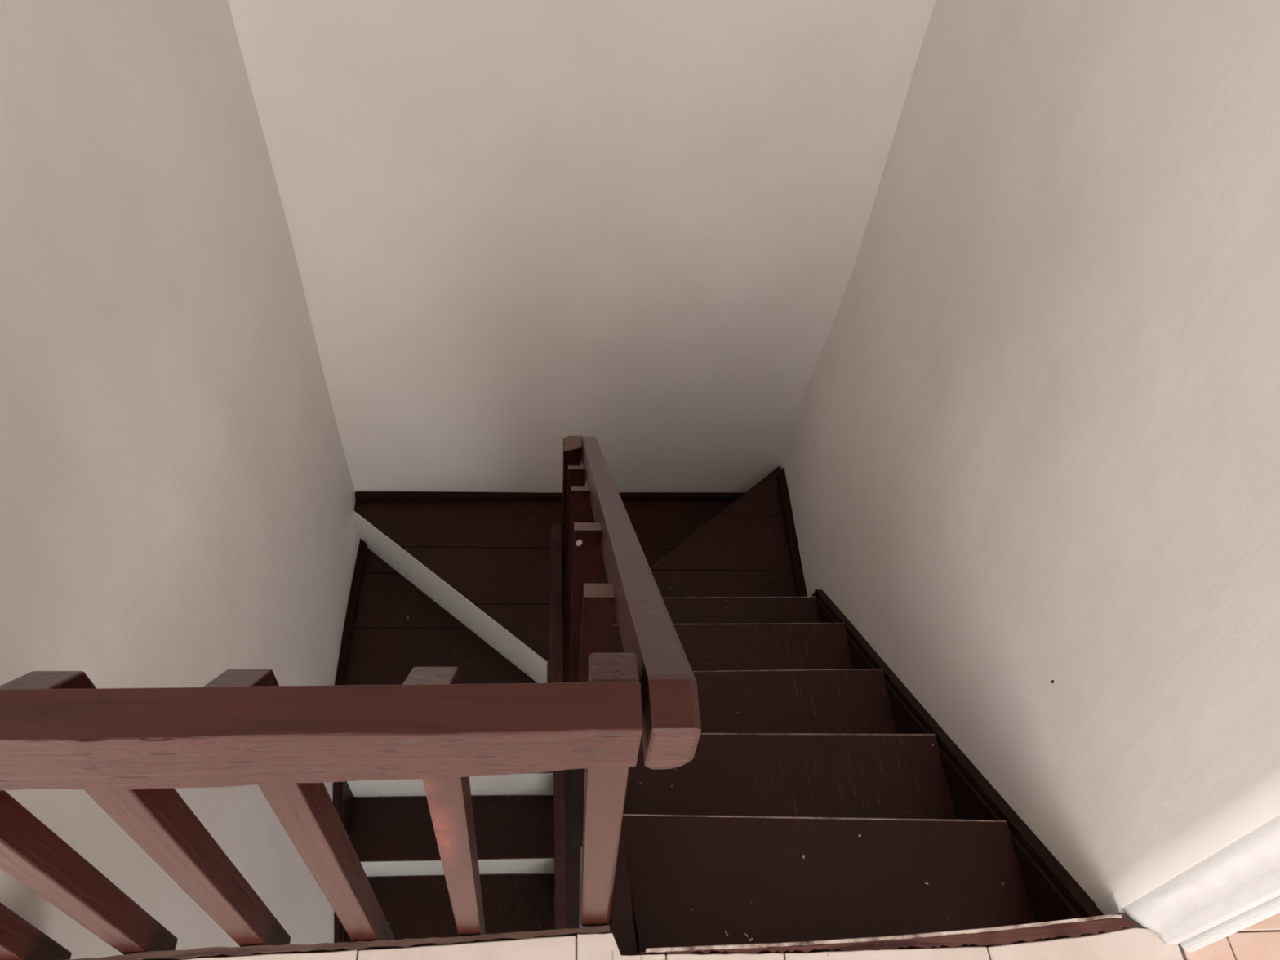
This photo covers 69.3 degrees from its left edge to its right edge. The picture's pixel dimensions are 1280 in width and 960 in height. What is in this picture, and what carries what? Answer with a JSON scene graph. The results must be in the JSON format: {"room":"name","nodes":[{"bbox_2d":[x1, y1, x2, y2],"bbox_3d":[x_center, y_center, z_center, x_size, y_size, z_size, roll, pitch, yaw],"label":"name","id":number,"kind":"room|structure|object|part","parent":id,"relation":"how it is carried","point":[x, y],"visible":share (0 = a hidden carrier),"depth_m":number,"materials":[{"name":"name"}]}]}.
{"room":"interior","nodes":[
{"label":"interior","id":0,"kind":"room"},
{"bbox_2d":[0,0,377,959],"bbox_3d":[-1.013,-0.061,1.992,0.159,5.395,2.102,1,51,-5],"label":"wall","id":1,"kind":"structure","parent":0,"point":[178,500],"depth_m":1.85,"materials":[{"name":"paint"}]},
{"bbox_2d":[64,924,609,959],"bbox_3d":[-0.497,0.735,1.401,0.895,0.222,0.014,0,51,-6],"label":"trim","id":2,"kind":"structure","parent":1,"relation":"attached to","point":[211,952],"depth_m":1.32,"materials":[{"name":"paint"}]},
{"bbox_2d":[334,538,367,685],"bbox_3d":[-1.104,0.604,3.521,0.054,0.034,0.977,1,51,-5],"label":"baseboard","id":3,"kind":"structure","parent":1,"relation":"attached to","point":[351,611],"depth_m":3.57,"materials":[{"name":"brown paint"}]},
{"bbox_2d":[376,667,588,928],"bbox_3d":[-0.323,2.800,3.272,4.000,0.100,5.042,1,51,-5],"label":"floor","id":4,"kind":"structure","parent":0,"point":[580,926],"depth_m":4.08,"materials":[{"name":"wood"}]},
{"bbox_2d":[332,466,1104,956],"bbox_3d":[-0.249,0.881,3.122,1.693,3.015,2.112,1,51,-5],"label":"staircase","id":5,"kind":"structure","parent":4,"relation":"on","point":[809,744],"depth_m":2.37,"materials":[{"name":"brown paint"}]},
{"bbox_3d":[-1.059,1.813,3.384,0.010,1.306,1.070,1,51,-5],"label":"string moulding","id":6,"kind":"part","parent":5,"relation":"part of","materials":[{"name":"brown paint"}]},
{"bbox_2d":[548,524,565,929],"bbox_3d":[-0.273,1.344,3.058,0.044,2.107,1.420,-1,51,-6],"label":"stair stringer","id":7,"kind":"object","parent":5,"relation":"on","point":[556,616],"visible":0.62,"depth_m":2.77,"materials":[{"name":"paint"}]},
{"bbox_3d":[-0.295,0.560,3.179,0.042,1.300,0.052,1,51,-5],"label":"newel post","id":8,"kind":"part","parent":7,"relation":"part of","materials":[{"name":"paint"}]},
{"bbox_2d":[561,435,701,847],"bbox_3d":[-0.123,0.460,2.075,0.086,2.390,1.298,0,51,-6],"label":"balustrade","id":9,"kind":"object","parent":5,"relation":"on","point":[672,729],"visible":0.85,"depth_m":1.21,"materials":[{"name":"paint"}]},
{"bbox_3d":[-0.223,0.317,2.883,0.048,1.314,0.043,1,51,-5],"label":"newel post","id":10,"kind":"part","parent":9,"relation":"part of","materials":[{"name":"paint"}]},
{"bbox_3d":[-0.053,0.076,1.612,0.042,1.180,1.297,0,51,-6],"label":"handrail","id":11,"kind":"part","parent":9,"relation":"part of","materials":[{"name":"paint"}]},
{"bbox_3d":[0.636,0.626,2.384,0.010,1.303,1.283,1,51,-5],"label":"string moulding","id":12,"kind":"part","parent":5,"relation":"part of","materials":[{"name":"brown paint"}]},
{"bbox_2d":[227,0,935,493],"bbox_3d":[-0.169,-0.861,2.734,2.002,5.395,0.106,0,51,-5],"label":"wall","id":13,"kind":"structure","parent":0,"point":[517,228],"depth_m":2.73,"materials":[{"name":"paint"}]},
{"bbox_2d":[355,491,745,501],"bbox_3d":[-0.290,0.067,3.764,1.687,0.034,0.025,0,51,-5],"label":"baseboard","id":14,"kind":"structure","parent":13,"relation":"attached to","point":[359,495],"depth_m":3.73,"materials":[{"name":"brown paint"}]},
{"bbox_2d":[182,912,1279,959],"bbox_3d":[0.035,1.595,0.765,5.950,0.251,4.700,1,51,-5],"label":"floor","id":15,"kind":"structure","parent":0,"point":[1260,940],"depth_m":1.37,"materials":[{"name":"tile"}]},
{"bbox_2d":[0,653,642,959],"bbox_3d":[-0.467,0.464,1.097,0.894,0.942,0.096,1,51,-5],"label":"guardrail","id":16,"kind":"object","parent":15,"relation":"on","point":[130,749],"visible":0.93,"depth_m":0.78,"materials":[{"name":"paint"}]},
{"bbox_3d":[-0.441,0.214,0.758,0.881,0.100,0.045,0,51,-5],"label":"handrail","id":17,"kind":"part","parent":16,"relation":"part of","materials":[{"name":"paint"}]},
{"bbox_3d":[-0.045,0.404,1.095,0.055,0.782,0.042,1,51,-5],"label":"corner post","id":18,"kind":"part","parent":16,"relation":"part of","materials":[{"name":"paint"}]},
{"bbox_2d":[780,0,1279,908],"bbox_3d":[0.748,-0.059,2.163,0.124,5.395,2.037,1,51,-5],"label":"wall","id":19,"kind":"structure","parent":0,"point":[1031,457],"depth_m":1.58,"materials":[{"name":"paint"}]},
{"bbox_2d":[777,467,807,596],"bbox_3d":[0.567,0.216,3.446,0.036,0.034,0.673,1,51,-5],"label":"baseboard","id":20,"kind":"structure","parent":19,"relation":"attached to","point":[798,576],"depth_m":3.43,"materials":[{"name":"brown paint"}]},
{"bbox_2d":[644,915,1121,955],"bbox_3d":[0.375,0.691,1.399,0.739,0.033,0.012,-1,51,-6],"label":"trim","id":21,"kind":"structure","parent":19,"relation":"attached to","point":[660,950],"depth_m":1.38,"materials":[{"name":"brown wood"}]},
{"bbox_2d":[1095,814,1279,944],"bbox_3d":[0.775,0.740,1.507,0.076,5.395,0.076,1,51,-5],"label":"trim","id":22,"kind":"structure","parent":19,"relation":"attached to","point":[1243,875],"depth_m":1.28,"materials":[{"name":"paint"}]},
{"bbox_2d":[1179,895,1279,951],"bbox_3d":[0.918,0.012,0.629,0.034,2.100,0.099,1,51,-5],"label":"trim","id":23,"kind":"structure","parent":19,"relation":"attached to","point":[1270,908],"depth_m":1.31,"materials":[{"name":"white paint"}]}
]}

